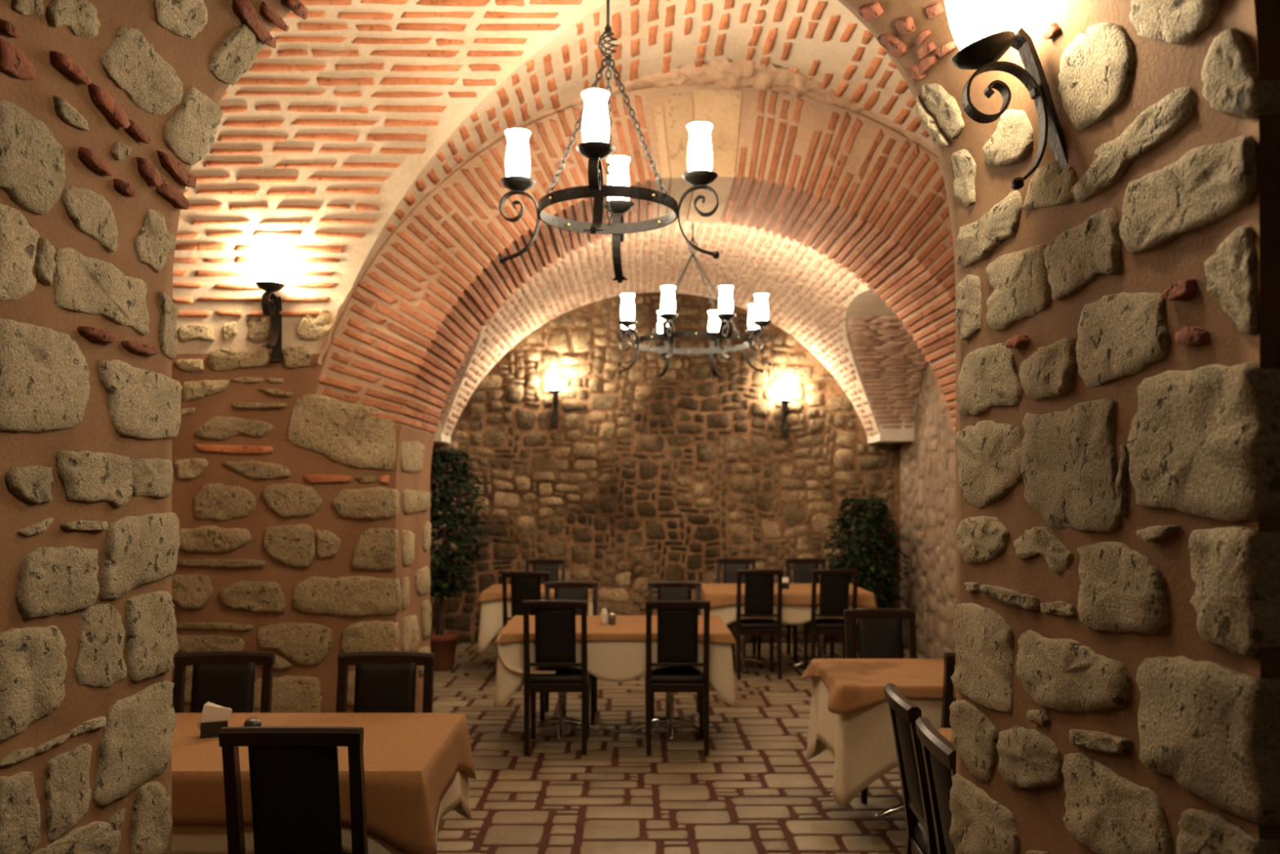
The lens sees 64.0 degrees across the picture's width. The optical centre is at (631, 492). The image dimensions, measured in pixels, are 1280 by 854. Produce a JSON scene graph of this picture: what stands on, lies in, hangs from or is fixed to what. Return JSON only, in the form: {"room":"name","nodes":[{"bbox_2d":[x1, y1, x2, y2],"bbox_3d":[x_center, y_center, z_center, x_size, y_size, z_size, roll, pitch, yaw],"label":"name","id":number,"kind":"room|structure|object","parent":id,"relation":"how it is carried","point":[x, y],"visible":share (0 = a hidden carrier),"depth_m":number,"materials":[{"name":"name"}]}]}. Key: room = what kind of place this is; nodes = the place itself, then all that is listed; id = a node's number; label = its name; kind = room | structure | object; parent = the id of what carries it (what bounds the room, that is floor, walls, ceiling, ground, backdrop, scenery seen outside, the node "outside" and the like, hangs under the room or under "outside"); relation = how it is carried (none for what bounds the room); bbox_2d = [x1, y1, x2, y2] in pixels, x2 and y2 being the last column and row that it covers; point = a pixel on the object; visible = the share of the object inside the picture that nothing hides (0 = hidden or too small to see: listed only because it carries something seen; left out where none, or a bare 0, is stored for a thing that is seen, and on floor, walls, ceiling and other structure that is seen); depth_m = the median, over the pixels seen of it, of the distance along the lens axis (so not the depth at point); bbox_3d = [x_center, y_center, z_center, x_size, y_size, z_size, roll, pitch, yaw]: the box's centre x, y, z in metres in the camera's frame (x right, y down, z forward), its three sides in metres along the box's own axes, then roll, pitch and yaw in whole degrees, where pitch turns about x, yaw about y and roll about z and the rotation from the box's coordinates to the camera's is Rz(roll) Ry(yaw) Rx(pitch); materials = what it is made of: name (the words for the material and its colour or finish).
{"room":"restaurant dining room","nodes":[
{"label":"restaurant dining room","id":0,"kind":"room"},
{"bbox_2d":[172,0,937,365],"bbox_3d":[0.000,-1.483,4.104,7.200,1.584,3.007,0,0,0],"label":"ceiling","id":1,"kind":"structure","parent":0,"point":[359,110],"depth_m":5.17,"materials":[{"name":"brick"}]},
{"bbox_2d":[498,0,719,283],"bbox_3d":[-0.096,-1.587,4.100,0.663,1.323,0.663,0,0,-39],"label":"chandelier","id":2,"kind":"object","parent":1,"relation":"hanging from","point":[596,146],"visible":1,"depth_m":4.05,"materials":[{"name":"metal"}]},
{"bbox_2d":[597,30,617,64],"bbox_3d":[-0.096,-1.781,4.100,0.081,0.135,0.081,0,0,0],"label":"basket","id":3,"kind":"object","parent":2,"relation":"on","point":[607,60],"depth_m":4.09,"materials":[{"name":"metal"}]},
{"bbox_2d":[171,74,937,712],"bbox_3d":[0.000,-0.537,6.056,7.200,4.400,0.988,0,0,0],"label":"wall","id":4,"kind":"structure","parent":0,"point":[304,516],"depth_m":5.59,"materials":[{"name":"stone"}]},
{"bbox_2d":[254,242,285,362],"bbox_3d":[-1.934,-1.012,5.492,0.156,0.622,0.198,0,0,0],"label":"wall sconce","id":5,"kind":"object","parent":4,"relation":"attached to","point":[269,282],"visible":1,"depth_m":5.45,"materials":[{"name":"metal"}]},
{"bbox_2d":[315,84,955,435],"bbox_3d":[0.402,-1.297,6.064,4.295,1.867,0.972,0,0,0],"label":"arch","id":6,"kind":"object","parent":4,"relation":"attached to","point":[837,182],"visible":0.72,"depth_m":5.60,"materials":[{"name":"brick"}]},
{"bbox_2d":[0,0,1279,853],"bbox_3d":[0.000,-0.487,1.978,7.200,4.300,1.314,0,0,0],"label":"wall","id":7,"kind":"structure","parent":0,"point":[1116,677],"depth_m":1.97,"materials":[{"name":"stone"}]},
{"bbox_2d":[944,0,1067,190],"bbox_3d":[0.704,-0.782,1.930,0.264,0.460,0.122,0,0,13],"label":"wall sconce","id":8,"kind":"object","parent":7,"relation":"attached to","point":[975,26],"visible":1,"depth_m":1.92,"materials":[{"name":"metal"}]},
{"bbox_2d":[430,289,899,643],"bbox_3d":[0.288,-0.327,11.301,5.338,4.020,0.058,0,0,0],"label":"wall","id":9,"kind":"structure","parent":0,"point":[643,477],"depth_m":11.29,"materials":[{"name":"stone"}]},
{"bbox_2d":[547,371,561,427],"bbox_3d":[-0.839,-1.011,11.177,0.151,0.604,0.192,0,0,0],"label":"wall sconce","id":10,"kind":"object","parent":9,"relation":"attached to","point":[554,381],"visible":1,"depth_m":11.13,"materials":[{"name":"metal"}]},
{"bbox_2d":[778,380,792,437],"bbox_3d":[1.677,-0.905,11.177,0.151,0.604,0.192,0,0,0],"label":"wall sconce","id":11,"kind":"object","parent":9,"relation":"attached to","point":[785,389],"visible":1,"depth_m":11.13,"materials":[{"name":"metal"}]},
{"bbox_2d":[432,642,927,853],"bbox_3d":[0.000,1.660,4.400,7.200,0.010,13.800,0,0,0],"label":"floor","id":12,"kind":"structure","parent":0,"point":[757,790],"depth_m":5.95,"materials":[{"name":"beige stone"}]},
{"bbox_2d":[172,650,275,712],"bbox_3d":[-1.714,1.167,4.114,0.406,0.981,0.518,0,0,-2],"label":"dining chair","id":13,"kind":"object","parent":12,"relation":"on","point":[224,678],"visible":0.28,"depth_m":4.31,"materials":[{"name":"brown wood"}]},
{"bbox_2d":[218,725,368,853],"bbox_3d":[-0.985,1.167,3.186,0.406,0.981,0.518,0,0,0],"label":"dining chair","id":14,"kind":"object","parent":12,"relation":"on","point":[294,770],"visible":0.9,"depth_m":2.98,"materials":[{"name":"brown wood"}]},
{"bbox_2d":[335,650,435,712],"bbox_3d":[-1.043,1.167,4.114,0.406,0.981,0.518,0,0,1],"label":"dining chair","id":15,"kind":"object","parent":12,"relation":"on","point":[385,681],"visible":0.33,"depth_m":4.31,"materials":[{"name":"brown wood"}]},
{"bbox_2d":[430,446,490,671],"bbox_3d":[-1.797,0.618,9.593,0.955,2.075,1.004,0,0,0],"label":"potted plant","id":16,"kind":"object","parent":12,"relation":"on","point":[443,642],"visible":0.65,"depth_m":9.48,"materials":[{"name":"green plant"}]},
{"bbox_2d":[501,571,549,627],"bbox_3d":[-0.912,1.167,8.996,0.406,0.981,0.518,0,0,0],"label":"dining chair","id":17,"kind":"object","parent":12,"relation":"on","point":[525,585],"visible":0.29,"depth_m":8.78,"materials":[{"name":"brown wood"}]},
{"bbox_2d":[525,558,565,583],"bbox_3d":[-0.875,1.167,10.154,0.406,0.981,0.518,0,0,0],"label":"dining chair","id":18,"kind":"object","parent":12,"relation":"on","point":[550,565],"visible":0.27,"depth_m":10.35,"materials":[{"name":"brown wood"}]},
{"bbox_2d":[522,600,590,755],"bbox_3d":[-0.483,1.167,6.646,0.406,0.981,0.518,0,0,0],"label":"dining chair","id":19,"kind":"object","parent":12,"relation":"on","point":[554,620],"visible":0.97,"depth_m":6.46,"materials":[{"name":"brown wood"}]},
{"bbox_2d":[539,581,598,724],"bbox_3d":[-0.460,1.167,7.554,0.406,0.981,0.518,0,0,0],"label":"dining chair","id":20,"kind":"object","parent":12,"relation":"on","point":[563,590],"visible":0.25,"depth_m":7.75,"materials":[{"name":"brown wood"}]},
{"bbox_2d":[529,692,698,741],"bbox_3d":[-0.110,1.291,7.060,1.462,0.728,0.910,0,0,0],"label":"dining table","id":21,"kind":"object","parent":12,"relation":"on","point":[562,719],"visible":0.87,"depth_m":7.04,"materials":[{"name":"silver metal"}]},
{"bbox_2d":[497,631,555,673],"bbox_3d":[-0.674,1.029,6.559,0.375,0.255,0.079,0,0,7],"label":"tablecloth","id":22,"kind":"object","parent":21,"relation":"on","point":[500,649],"visible":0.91,"depth_m":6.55,"materials":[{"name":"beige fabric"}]},
{"bbox_2d":[493,640,736,707],"bbox_3d":[-0.108,1.147,7.054,1.575,0.467,1.015,0,0,0],"label":"tablecloth","id":23,"kind":"object","parent":21,"relation":"on","point":[607,660],"visible":0.46,"depth_m":6.58,"materials":[{"name":"beige fabric"}]},
{"bbox_2d":[492,615,737,644],"bbox_3d":[-0.111,0.939,7.061,1.572,0.068,1.021,0,0,0],"label":"tablecloth","id":24,"kind":"object","parent":23,"relation":"on","point":[626,628],"visible":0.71,"depth_m":6.70,"materials":[{"name":"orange fabric"}]},
{"bbox_2d":[600,608,607,623],"bbox_3d":[-0.193,0.852,7.050,0.048,0.104,0.047,0,0,0],"label":"salt shaker","id":25,"kind":"object","parent":24,"relation":"on","point":[603,611],"visible":1,"depth_m":7.03,"materials":[{"name":"white ceramic"}]},
{"bbox_2d":[608,612,615,624],"bbox_3d":[-0.137,0.865,7.020,0.052,0.078,0.051,0,0,0],"label":"pepper shaker","id":26,"kind":"object","parent":24,"relation":"on","point":[611,617],"visible":1,"depth_m":7.00,"materials":[{"name":"grey glass"}]},
{"bbox_2d":[647,581,701,719],"bbox_3d":[0.322,1.167,7.554,0.406,0.981,0.518,0,0,0],"label":"dining chair","id":27,"kind":"object","parent":12,"relation":"on","point":[667,590],"visible":0.2,"depth_m":7.75,"materials":[{"name":"brown wood"}]},
{"bbox_2d":[644,600,710,755],"bbox_3d":[0.288,1.167,6.646,0.406,0.981,0.518,0,0,0],"label":"dining chair","id":28,"kind":"object","parent":12,"relation":"on","point":[677,620],"visible":0.97,"depth_m":6.46,"materials":[{"name":"brown wood"}]},
{"bbox_2d":[715,557,760,660],"bbox_3d":[1.065,1.167,10.274,0.406,0.981,0.518,0,0,0],"label":"dining chair","id":29,"kind":"object","parent":12,"relation":"on","point":[731,566],"visible":0.27,"depth_m":10.47,"materials":[{"name":"brown wood"}]},
{"bbox_2d":[730,568,783,679],"bbox_3d":[1.121,1.167,9.246,0.406,0.981,0.518,0,0,-2],"label":"dining chair","id":30,"kind":"object","parent":12,"relation":"on","point":[759,583],"visible":0.95,"depth_m":9.06,"materials":[{"name":"brown wood"}]},
{"bbox_2d":[734,635,832,671],"bbox_3d":[1.415,1.291,9.665,1.460,0.728,0.960,0,0,0],"label":"dining table","id":31,"kind":"object","parent":12,"relation":"on","point":[744,659],"visible":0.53,"depth_m":9.65,"materials":[{"name":"silver metal"}]},
{"bbox_2d":[701,605,866,625],"bbox_3d":[1.417,1.082,9.665,1.547,0.337,1.044,0,0,0],"label":"tablecloth","id":32,"kind":"object","parent":31,"relation":"on","point":[791,615],"visible":0.24,"depth_m":9.17,"materials":[{"name":"beige fabric"}]},
{"bbox_2d":[701,583,877,608],"bbox_3d":[1.417,0.974,9.663,1.561,0.137,1.060,0,0,0],"label":"tablecloth","id":33,"kind":"object","parent":32,"relation":"on","point":[718,595],"visible":0.52,"depth_m":9.16,"materials":[{"name":"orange fabric"}]},
{"bbox_2d":[782,577,789,588],"bbox_3d":[1.425,0.851,9.600,0.092,0.106,0.045,0,0,-11],"label":"napkin holder","id":34,"kind":"object","parent":33,"relation":"on","point":[785,584],"visible":0.57,"depth_m":9.59,"materials":[{"name":"black plastic"}]},
{"bbox_2d":[785,557,834,661],"bbox_3d":[1.780,1.167,10.274,0.406,0.981,0.518,0,0,0],"label":"dining chair","id":35,"kind":"object","parent":12,"relation":"on","point":[802,567],"visible":0.27,"depth_m":10.46,"materials":[{"name":"brown wood"}]},
{"bbox_2d":[803,568,858,679],"bbox_3d":[1.790,1.167,9.246,0.406,0.981,0.518,0,0,0],"label":"dining chair","id":36,"kind":"object","parent":12,"relation":"on","point":[834,583],"visible":0.82,"depth_m":9.06,"materials":[{"name":"brown wood"}]},
{"bbox_2d":[818,494,910,652],"bbox_3d":[2.447,0.842,10.693,0.900,1.628,1.011,0,0,-36],"label":"potted plant","id":37,"kind":"object","parent":12,"relation":"on","point":[860,526],"visible":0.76,"depth_m":10.57,"materials":[{"name":"green plant"}]},
{"bbox_2d":[843,608,916,803],"bbox_3d":[1.426,1.167,5.704,0.406,0.981,0.518,0,0,2],"label":"dining chair","id":38,"kind":"object","parent":12,"relation":"on","point":[880,630],"visible":0.34,"depth_m":5.89,"materials":[{"name":"brown wood"}]},
{"bbox_2d":[874,802,904,819],"bbox_3d":[1.490,1.291,5.180,0.970,0.728,0.750,0,0,0],"label":"dining table","id":39,"kind":"object","parent":12,"relation":"on","point":[900,807],"visible":0.12,"depth_m":5.17,"materials":[{"name":"silver metal"}]},
{"bbox_2d":[806,676,955,806],"bbox_3d":[1.487,1.187,5.184,1.078,0.547,0.858,0,0,0],"label":"tablecloth","id":40,"kind":"object","parent":39,"relation":"on","point":[861,742],"visible":0.32,"depth_m":4.78,"materials":[{"name":"beige fabric"}]},
{"bbox_2d":[799,658,955,714],"bbox_3d":[1.491,0.964,5.180,1.156,0.118,0.934,0,0,0],"label":"tablecloth","id":41,"kind":"object","parent":40,"relation":"on","point":[853,685],"visible":0.52,"depth_m":5.01,"materials":[{"name":"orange fabric"}]},
{"bbox_2d":[884,683,937,853],"bbox_3d":[1.131,1.167,3.441,0.518,0.981,0.406,0,0,3],"label":"dining chair","id":42,"kind":"object","parent":12,"relation":"on","point":[921,838],"visible":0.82,"depth_m":3.40,"materials":[{"name":"brown wood"}]},
{"bbox_2d":[915,716,955,853],"bbox_3d":[1.091,1.167,2.891,0.518,0.981,0.406,0,0,3],"label":"dining chair","id":43,"kind":"object","parent":12,"relation":"on","point":[939,753],"visible":0.72,"depth_m":2.90,"materials":[{"name":"brown wood"}]},
{"bbox_2d":[917,651,955,822],"bbox_3d":[1.535,1.167,4.576,0.406,0.981,0.518,0,0,0],"label":"dining chair","id":44,"kind":"object","parent":12,"relation":"on","point":[949,662],"visible":0.03,"depth_m":4.37,"materials":[{"name":"brown wood"}]},
{"bbox_3d":[-1.450,1.291,3.765,1.490,0.728,0.840,0,0,0],"label":"dining table","id":45,"kind":"object","parent":12,"relation":"on","visible":0},
{"bbox_2d":[171,770,471,853],"bbox_3d":[-1.451,1.132,3.768,1.605,0.437,0.953,0,0,0],"label":"tablecloth","id":46,"kind":"object","parent":45,"relation":"on","point":[185,839],"visible":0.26,"depth_m":3.33,"materials":[{"name":"beige fabric"}]},
{"bbox_2d":[171,712,476,853],"bbox_3d":[-1.448,1.046,3.764,1.627,0.282,0.975,0,0,0],"label":"tablecloth","id":47,"kind":"object","parent":46,"relation":"on","point":[411,760],"visible":0.53,"depth_m":3.44,"materials":[{"name":"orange fabric"}]},
{"bbox_2d":[196,701,231,737],"bbox_3d":[-1.550,0.841,3.800,0.122,0.126,0.050,0,0,-20],"label":"napkin holder","id":48,"kind":"object","parent":47,"relation":"on","point":[214,717],"visible":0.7,"depth_m":3.78,"materials":[{"name":"white paper"}]},
{"bbox_2d":[243,717,261,726],"bbox_3d":[-1.430,0.878,3.860,0.064,0.052,0.062,0,0,0],"label":"jar","id":49,"kind":"object","parent":47,"relation":"on","point":[251,722],"visible":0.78,"depth_m":3.84,"materials":[{"name":"grey glass"}]},
{"bbox_3d":[-0.885,1.291,9.690,0.920,0.728,0.770,0,0,0],"label":"dining table","id":50,"kind":"object","parent":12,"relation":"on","visible":0},
{"bbox_2d":[476,593,592,653],"bbox_3d":[-0.883,1.182,9.688,1.068,0.537,0.913,0,0,0],"label":"tablecloth","id":51,"kind":"object","parent":50,"relation":"on","point":[491,624],"visible":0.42,"depth_m":9.27,"materials":[{"name":"beige fabric"}]},
{"bbox_2d":[476,583,592,601],"bbox_3d":[-0.887,0.949,9.691,1.048,0.088,0.897,0,0,0],"label":"tablecloth","id":52,"kind":"object","parent":51,"relation":"on","point":[494,592],"visible":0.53,"depth_m":9.28,"materials":[{"name":"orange fabric"}]},
{"bbox_3d":[1.700,1.291,3.435,0.990,0.728,0.960,0,0,0],"label":"dining table","id":53,"kind":"object","parent":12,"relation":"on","visible":0},
{"bbox_3d":[1.703,1.247,3.432,1.131,0.667,1.093,0,0,0],"label":"tablecloth","id":54,"kind":"object","parent":53,"relation":"on","visible":0},
{"bbox_2d":[938,727,952,742],"bbox_3d":[1.698,0.969,3.436,1.157,0.128,1.127,0,0,0],"label":"tablecloth","id":55,"kind":"object","parent":54,"relation":"on","point":[947,732],"visible":0.08,"depth_m":3.88,"materials":[{"name":"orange fabric"}]},
{"bbox_2d":[433,220,928,443],"bbox_3d":[0.300,-1.382,8.859,5.314,1.690,4.882,0,0,0],"label":"ceiling","id":56,"kind":"structure","parent":0,"point":[879,365],"depth_m":9.96,"materials":[{"name":"brick"}]},
{"bbox_2d":[617,222,772,377],"bbox_3d":[0.460,-1.565,7.740,1.136,1.278,1.136,0,0,0],"label":"chandelier","id":57,"kind":"object","parent":56,"relation":"hanging from","point":[758,311],"visible":0.99,"depth_m":7.51,"materials":[{"name":"metal"}]},
{"bbox_2d":[899,362,955,658],"bbox_3d":[2.962,-0.135,8.925,0.049,3.603,4.750,0,0,0],"label":"wall","id":58,"kind":"structure","parent":0,"point":[927,464],"depth_m":10.16,"materials":[{"name":"stone"}]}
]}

